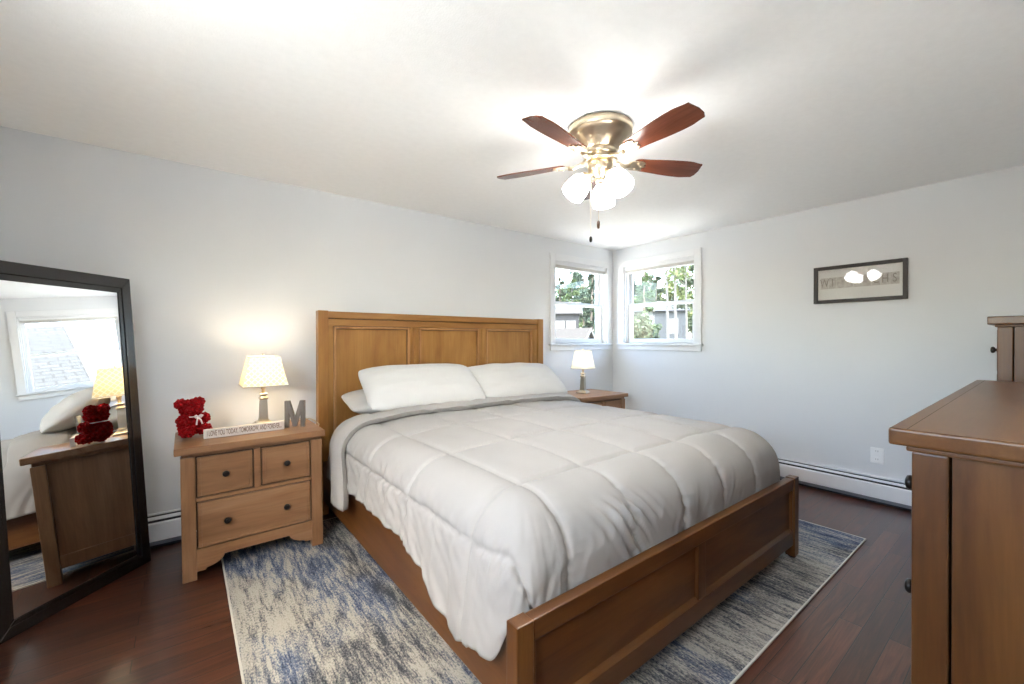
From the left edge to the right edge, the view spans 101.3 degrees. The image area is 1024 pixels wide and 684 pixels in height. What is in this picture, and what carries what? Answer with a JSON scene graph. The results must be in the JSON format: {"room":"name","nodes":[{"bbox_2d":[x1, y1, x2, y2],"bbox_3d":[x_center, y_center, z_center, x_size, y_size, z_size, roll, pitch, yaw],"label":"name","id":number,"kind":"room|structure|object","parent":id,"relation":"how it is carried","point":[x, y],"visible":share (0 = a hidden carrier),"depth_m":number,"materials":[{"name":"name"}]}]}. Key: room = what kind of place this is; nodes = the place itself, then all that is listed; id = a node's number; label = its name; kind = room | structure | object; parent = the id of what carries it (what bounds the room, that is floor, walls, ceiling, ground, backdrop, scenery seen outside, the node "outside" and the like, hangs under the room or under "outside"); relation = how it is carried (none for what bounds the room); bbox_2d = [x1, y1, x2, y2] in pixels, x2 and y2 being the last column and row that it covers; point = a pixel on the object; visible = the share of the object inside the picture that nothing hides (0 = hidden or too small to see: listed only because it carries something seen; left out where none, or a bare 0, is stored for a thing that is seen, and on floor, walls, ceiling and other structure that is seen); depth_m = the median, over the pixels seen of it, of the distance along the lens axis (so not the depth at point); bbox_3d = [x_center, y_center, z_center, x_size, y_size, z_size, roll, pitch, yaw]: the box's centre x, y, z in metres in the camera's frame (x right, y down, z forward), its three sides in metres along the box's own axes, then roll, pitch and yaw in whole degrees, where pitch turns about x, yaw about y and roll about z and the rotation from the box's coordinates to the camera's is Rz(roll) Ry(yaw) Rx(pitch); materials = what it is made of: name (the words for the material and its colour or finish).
{"room":"bedroom","nodes":[
{"label":"bedroom","id":0,"kind":"room"},
{"bbox_2d":[0,126,612,514],"bbox_3d":[-0.735,0.051,3.671,4.839,2.300,0.160,0,0,-38],"label":"wall","id":1,"kind":"structure","parent":0,"point":[222,268],"depth_m":2.72,"materials":[{"name":"grey paint"}]},
{"bbox_2d":[147,508,196,547],"bbox_3d":[-0.687,1.105,3.571,4.744,0.191,0.064,0,0,-38],"label":"baseboard heater","id":2,"kind":"object","parent":1,"relation":"attached to","point":[164,527],"visible":0.02,"depth_m":2.48,"materials":[{"name":"white metal"}]},
{"bbox_2d":[548,252,612,350],"bbox_3d":[0.753,-0.429,4.803,1.026,1.041,0.202,0,0,-38],"label":"window","id":3,"kind":"structure","parent":1,"relation":"in","point":[602,341],"depth_m":4.88,"materials":[{"name":"white paint"}]},
{"bbox_2d":[555,262,604,274],"bbox_3d":[0.780,-0.832,4.766,0.822,0.066,0.024,0,0,-38],"label":"window shade","id":4,"kind":"object","parent":3,"relation":"attached to","point":[559,265],"visible":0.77,"depth_m":4.74,"materials":[{"name":"white paint"}]},
{"bbox_2d":[0,485,911,683],"bbox_3d":[0.415,1.267,2.204,5.159,0.120,3.896,0,0,-38],"label":"floor","id":5,"kind":"structure","parent":0,"point":[145,626],"depth_m":1.77,"materials":[{"name":"brown wood"}]},
{"bbox_2d":[0,260,150,644],"bbox_3d":[-2.097,0.432,1.991,0.163,1.554,0.654,0,0,5],"label":"floor mirror","id":6,"kind":"object","parent":5,"relation":"on","point":[74,518],"visible":1,"depth_m":1.96,"materials":[{"name":"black mirror"}]},
{"bbox_2d":[173,418,324,583],"bbox_3d":[-1.526,0.862,2.462,0.696,0.682,0.500,-1,1,-38],"label":"nightstand","id":7,"kind":"object","parent":5,"relation":"on","point":[241,491],"visible":0.99,"depth_m":2.27,"materials":[{"name":"brown wood"}]},
{"bbox_2d":[173,396,212,437],"bbox_3d":[-1.765,0.414,2.318,0.144,0.217,0.176,0,0,18],"label":"bear","id":8,"kind":"object","parent":7,"relation":"on","point":[190,422],"visible":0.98,"depth_m":2.29},
{"bbox_2d":[203,420,283,438],"bbox_3d":[-1.513,0.496,2.386,0.388,0.050,0.023,-1,1,-38],"label":"word sign","id":9,"kind":"object","parent":7,"relation":"on","point":[275,425],"visible":1,"depth_m":2.37,"materials":[{"name":"white wood"}]},
{"bbox_2d":[238,353,288,423],"bbox_3d":[-1.552,0.295,2.622,0.243,0.447,0.243,0,0,-38],"label":"table lamp","id":10,"kind":"object","parent":7,"relation":"on","point":[262,371],"visible":0.98,"depth_m":2.56,"materials":[{"name":"white fabric"}]},
{"bbox_2d":[284,400,305,427],"bbox_3d":[-1.325,0.437,2.564,0.112,0.160,0.028,0,0,-14],"label":"decorative letter","id":11,"kind":"object","parent":7,"relation":"on","point":[289,413],"visible":1,"depth_m":2.55,"materials":[{"name":"grey wood"}]},
{"bbox_2d":[221,517,865,683],"bbox_3d":[0.217,1.200,2.508,3.106,0.009,2.316,0,0,-38],"label":"area rug","id":12,"kind":"object","parent":5,"relation":"on","point":[301,612],"visible":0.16,"depth_m":1.80,"materials":[{"name":"carpet"}]},
{"bbox_2d":[316,310,798,683],"bbox_3d":[0.125,0.493,2.655,2.168,1.424,2.311,0,0,-38],"label":"bed","id":13,"kind":"object","parent":12,"relation":"on","point":[545,538],"visible":0.95,"depth_m":1.74,"materials":[{"name":"white fabric"}]},
{"bbox_2d":[341,389,378,413],"bbox_3d":[-0.779,0.416,3.155,0.904,0.198,0.319,0,0,-38],"label":"pillow","id":14,"kind":"object","parent":13,"relation":"on","point":[356,401],"visible":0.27,"depth_m":2.85,"materials":[{"name":"white fabric"}]},
{"bbox_2d":[358,363,484,410],"bbox_3d":[-0.626,0.311,3.007,0.861,0.298,0.359,0,0,-35],"label":"pillow","id":15,"kind":"object","parent":13,"relation":"on","point":[388,387],"visible":0.89,"depth_m":2.87,"materials":[{"name":"white fabric"}]},
{"bbox_2d":[468,362,567,396],"bbox_3d":[0.042,0.329,3.541,0.910,0.301,0.372,0,0,-38],"label":"pillow","id":16,"kind":"object","parent":13,"relation":"on","point":[495,379],"visible":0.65,"depth_m":3.42,"materials":[{"name":"white fabric"}]},
{"bbox_2d":[326,400,779,660],"bbox_3d":[0.197,0.719,2.530,2.036,0.507,1.922,0,0,-38],"label":"comforter","id":17,"kind":"object","parent":13,"relation":"on","point":[500,511],"depth_m":1.70,"materials":[{"name":"white fabric"}]},
{"bbox_2d":[567,389,627,408],"bbox_3d":[0.743,0.853,4.214,0.696,0.682,0.500,1,0,-38],"label":"nightstand","id":18,"kind":"object","parent":5,"relation":"on","point":[599,397],"visible":0.16,"depth_m":4.11,"materials":[{"name":"brown wood"}]},
{"bbox_2d":[571,349,595,393],"bbox_3d":[0.709,0.288,4.189,0.249,0.443,0.249,0,0,32],"label":"table lamp","id":19,"kind":"object","parent":18,"relation":"on","point":[582,359],"visible":1,"depth_m":4.12,"materials":[{"name":"white fabric"}]},
{"bbox_2d":[889,380,1023,683],"bbox_3d":[1.649,0.695,1.237,1.742,1.030,0.509,0,0,-38],"label":"dresser","id":20,"kind":"object","parent":5,"relation":"on","point":[965,586],"visible":1,"depth_m":0.84,"materials":[{"name":"brown wood"}]},
{"bbox_2d":[987,315,1023,381],"bbox_3d":[2.837,0.540,2.149,0.926,1.331,0.486,0,0,-38],"label":"dresser","id":21,"kind":"object","parent":5,"relation":"on","point":[1010,329],"visible":0.31,"depth_m":2.01,"materials":[{"name":"brown wood"}]},
{"bbox_2d":[0,0,1023,250],"bbox_3d":[0.414,-1.153,2.193,5.159,0.120,3.896,0,0,-38],"label":"ceiling","id":22,"kind":"structure","parent":0,"point":[417,105],"depth_m":1.83,"materials":[{"name":"white paint"}]},
{"bbox_2d":[497,102,704,241],"bbox_3d":[0.453,-0.803,2.119,1.087,0.580,1.083,0,0,-38],"label":"ceiling fan","id":23,"kind":"object","parent":22,"relation":"hanging from","point":[598,137],"visible":1,"depth_m":2.06,"materials":[{"name":"brown wood"}]},
{"bbox_2d":[613,165,1023,481],"bbox_3d":[2.385,0.049,3.736,0.160,2.300,3.896,0,0,-38],"label":"wall","id":24,"kind":"structure","parent":0,"point":[827,384],"depth_m":3.31,"materials":[{"name":"grey paint"}]},
{"bbox_2d":[616,248,702,350],"bbox_3d":[1.640,-0.429,4.654,0.202,1.041,1.049,0,0,-38],"label":"window","id":25,"kind":"structure","parent":24,"relation":"in","point":[626,304],"depth_m":4.65,"materials":[{"name":"white paint"}]},
{"bbox_2d":[625,258,693,273],"bbox_3d":[1.605,-0.832,4.625,0.024,0.066,0.845,0,0,-38],"label":"window shade","id":26,"kind":"object","parent":25,"relation":"attached to","point":[689,261],"visible":0.89,"depth_m":4.58,"materials":[{"name":"white paint"}]},
{"bbox_2d":[778,457,911,510],"bbox_3d":[2.130,1.103,3.887,0.064,0.191,2.881,0,0,-38],"label":"baseboard heater","id":27,"kind":"object","parent":24,"relation":"attached to","point":[889,492],"visible":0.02,"depth_m":3.24,"materials":[{"name":"white metal"}]},
{"bbox_2d":[814,258,907,303],"bbox_3d":[2.660,-0.458,3.231,0.023,0.295,0.570,0,0,-38],"label":"framed picture","id":28,"kind":"object","parent":24,"relation":"attached to","point":[883,279],"visible":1,"depth_m":3.21,"materials":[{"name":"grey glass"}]},
{"bbox_2d":[820,278,828,289],"bbox_3d":[2.532,-0.470,3.401,0.002,0.088,0.059,0,0,-38],"label":"letter","id":29,"kind":"object","parent":28,"relation":"attached to","point":[824,282],"depth_m":3.40,"materials":[{"name":"beige paper"}]},
{"bbox_2d":[829,277,836,288],"bbox_3d":[2.565,-0.470,3.360,0.001,0.088,0.051,0,0,-38],"label":"photo","id":30,"kind":"object","parent":28,"relation":"attached to","point":[832,280],"depth_m":3.36},
{"bbox_2d":[837,277,844,287],"bbox_3d":[2.598,-0.470,3.317,0.001,0.088,0.051,0,0,-38],"label":"photo","id":31,"kind":"object","parent":28,"relation":"attached to","point":[840,280],"depth_m":3.32},
{"bbox_2d":[845,276,852,287],"bbox_3d":[2.630,-0.470,3.275,0.001,0.088,0.051,0,0,-38],"label":"photo","id":32,"kind":"object","parent":28,"relation":"attached to","point":[848,279],"depth_m":3.28},
{"bbox_2d":[854,275,861,286],"bbox_3d":[2.663,-0.470,3.233,0.001,0.088,0.051,0,0,-38],"label":"photo","id":33,"kind":"object","parent":28,"relation":"attached to","point":[857,278],"depth_m":3.23},
{"bbox_2d":[862,274,870,285],"bbox_3d":[2.696,-0.470,3.191,0.001,0.088,0.051,0,0,-38],"label":"photo","id":34,"kind":"object","parent":28,"relation":"attached to","point":[866,278],"depth_m":3.19},
{"bbox_2d":[871,273,879,285],"bbox_3d":[2.729,-0.469,3.149,0.001,0.088,0.051,0,0,-38],"label":"photo","id":35,"kind":"object","parent":28,"relation":"attached to","point":[875,277],"depth_m":3.15},
{"bbox_2d":[881,272,889,284],"bbox_3d":[2.762,-0.469,3.107,0.001,0.088,0.051,0,0,-38],"label":"photo","id":36,"kind":"object","parent":28,"relation":"attached to","point":[885,276],"depth_m":3.11},
{"bbox_2d":[890,271,899,283],"bbox_3d":[2.795,-0.469,3.065,0.001,0.088,0.051,0,0,-38],"label":"photo","id":37,"kind":"object","parent":28,"relation":"attached to","point":[894,275],"depth_m":3.06},
{"bbox_2d":[870,447,883,463],"bbox_3d":[2.739,0.853,3.150,0.009,0.117,0.078,0,0,-38],"label":"wall outlet","id":38,"kind":"object","parent":24,"relation":"attached to","point":[876,454],"visible":1,"depth_m":3.15,"materials":[{"name":"white plastic"}]},
{"label":"outside","id":39,"kind":"structure","parent":0,"visible":0},
{"bbox_3d":[6.926,3.628,56.160,200.000,0.746,200.000,0,0,-38],"label":"ground","id":40,"kind":"structure","parent":39,"visible":0},
{"bbox_2d":[555,284,567,296],"bbox_3d":[7.872,-4.614,89.811,7.901,16.646,8.924,0,0,2],"label":"tree","id":41,"kind":"object","parent":40,"relation":"on","point":[563,287],"visible":0.03,"depth_m":88.70,"materials":[{"name":"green plant"}]},
{"bbox_2d":[555,277,568,301],"bbox_3d":[8.386,-4.494,75.667,4.592,16.523,5.281,0,0,3],"label":"pine tree","id":42,"kind":"object","parent":40,"relation":"on","point":[561,293],"visible":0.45,"depth_m":75.25,"materials":[{"name":"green plant"}]},
{"bbox_2d":[555,293,573,301],"bbox_3d":[12.213,-4.875,105.232,8.144,17.018,7.764,0,0,-8],"label":"tree","id":43,"kind":"object","parent":40,"relation":"on","point":[562,298],"visible":0.03,"depth_m":103.40,"materials":[{"name":"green plant"}]},
{"bbox_2d":[555,302,582,327],"bbox_3d":[4.698,-0.167,44.829,5.360,8.350,8.550,0,0,6],"label":"house","id":44,"kind":"structure","parent":40,"relation":"on","point":[565,316],"depth_m":42.67,"materials":[{"name":"grey"}]},
{"bbox_2d":[564,279,581,327],"bbox_3d":[8.603,-2.981,59.616,3.736,13.645,4.504,0,0,24],"label":"pine tree","id":45,"kind":"object","parent":40,"relation":"on","point":[570,288],"visible":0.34,"depth_m":59.10,"materials":[{"name":"green plant"}]},
{"bbox_2d":[555,328,594,338],"bbox_3d":[4.210,1.489,32.738,4.160,5.150,2.600,0,0,31],"label":"cottage","id":46,"kind":"structure","parent":40,"relation":"on","point":[560,333],"depth_m":31.91,"materials":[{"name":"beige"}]},
{"bbox_2d":[563,271,594,327],"bbox_3d":[11.816,-4.487,69.281,6.241,16.575,6.950,0,0,-15],"label":"leafy tree","id":47,"kind":"object","parent":40,"relation":"on","point":[577,276],"visible":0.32,"depth_m":67.86,"materials":[{"name":"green plant"}]},
{"bbox_2d":[576,278,594,326],"bbox_3d":[16.672,-4.987,88.081,7.108,17.389,8.263,0,0,-17],"label":"tree","id":48,"kind":"object","parent":40,"relation":"on","point":[587,285],"visible":0.05,"depth_m":87.95,"materials":[{"name":"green plant"}]},
{"bbox_2d":[580,274,594,334],"bbox_3d":[9.660,-2.942,51.124,3.253,13.649,3.361,0,0,-13],"label":"pine tree","id":49,"kind":"object","parent":40,"relation":"on","point":[589,324],"visible":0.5,"depth_m":50.95,"materials":[{"name":"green plant"}]},
{"bbox_2d":[634,284,647,302],"bbox_3d":[17.957,-2.124,58.984,4.958,11.924,4.092,0,0,-28],"label":"pine tree","id":50,"kind":"object","parent":40,"relation":"on","point":[640,293],"visible":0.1,"depth_m":59.10,"materials":[{"name":"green plant"}]},
{"bbox_2d":[633,273,655,314],"bbox_3d":[25.513,-5.455,86.393,8.097,18.331,8.509,0,0,1],"label":"tree","id":51,"kind":"object","parent":40,"relation":"on","point":[651,277],"visible":0.09,"depth_m":84.77,"materials":[{"name":"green plant"}]},
{"bbox_2d":[633,312,659,338],"bbox_3d":[4.532,1.297,16.436,2.102,5.484,2.143,0,0,-19],"label":"bush","id":52,"kind":"object","parent":40,"relation":"on","point":[641,322],"visible":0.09,"depth_m":16.01,"materials":[{"name":"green plant"}]},
{"bbox_2d":[633,272,661,338],"bbox_3d":[9.183,-1.649,30.788,2.821,11.242,2.414,0,0,-31],"label":"pine tree","id":53,"kind":"object","parent":40,"relation":"on","point":[640,288],"visible":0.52,"depth_m":30.43,"materials":[{"name":"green plant"}]},
{"bbox_2d":[638,282,662,301],"bbox_3d":[32.430,-5.296,100.833,8.207,17.881,8.564,0,0,-12],"label":"tree","id":54,"kind":"object","parent":40,"relation":"on","point":[650,289],"visible":0.05,"depth_m":99.22,"materials":[{"name":"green plant"}]},
{"bbox_2d":[650,276,664,301],"bbox_3d":[22.066,-3.481,62.486,5.493,14.604,4.316,0,0,-12],"label":"pine tree","id":55,"kind":"object","parent":40,"relation":"on","point":[658,278],"visible":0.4,"depth_m":62.27,"materials":[{"name":"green plant"}]},
{"bbox_2d":[633,303,689,338],"bbox_3d":[14.627,0.043,41.498,5.160,7.950,5.700,0,0,19],"label":"house","id":56,"kind":"structure","parent":40,"relation":"on","point":[658,315],"depth_m":38.97,"materials":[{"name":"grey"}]},
{"bbox_2d":[649,266,687,338],"bbox_3d":[8.321,-2.380,22.305,2.886,12.785,2.401,0,0,-38],"label":"birch tree","id":57,"kind":"object","parent":40,"relation":"on","point":[667,306],"visible":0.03,"depth_m":22.37,"materials":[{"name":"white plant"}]},
{"bbox_2d":[660,271,693,325],"bbox_3d":[33.706,-5.415,83.488,7.819,18.281,8.331,0,0,-15],"label":"tree","id":58,"kind":"object","parent":40,"relation":"on","point":[680,294],"visible":0.31,"depth_m":82.16,"materials":[{"name":"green plant"}]},
{"bbox_2d":[664,265,689,338],"bbox_3d":[7.655,-1.838,19.875,2.110,11.722,2.064,0,0,3],"label":"birch tree","id":59,"kind":"object","parent":40,"relation":"on","point":[674,272],"visible":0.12,"depth_m":19.89,"materials":[{"name":"green plant"}]},
{"bbox_2d":[668,265,693,338],"bbox_3d":[10.616,-2.346,25.718,2.462,12.682,2.473,0,0,-1],"label":"birch tree","id":60,"kind":"object","parent":40,"relation":"on","point":[692,272],"visible":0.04,"depth_m":25.72,"materials":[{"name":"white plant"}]},
{"bbox_2d":[672,264,693,332],"bbox_3d":[13.472,-2.853,31.204,3.275,13.643,3.141,0,0,28],"label":"pine tree","id":61,"kind":"object","parent":40,"relation":"on","point":[690,282],"visible":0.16,"depth_m":31.22,"materials":[{"name":"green plant"}]},
{"bbox_2d":[678,283,693,338],"bbox_3d":[41.638,-5.185,97.605,8.371,17.668,8.686,0,0,-33],"label":"tree","id":62,"kind":"object","parent":40,"relation":"on","point":[679,284],"visible":0.06,"depth_m":98.14,"materials":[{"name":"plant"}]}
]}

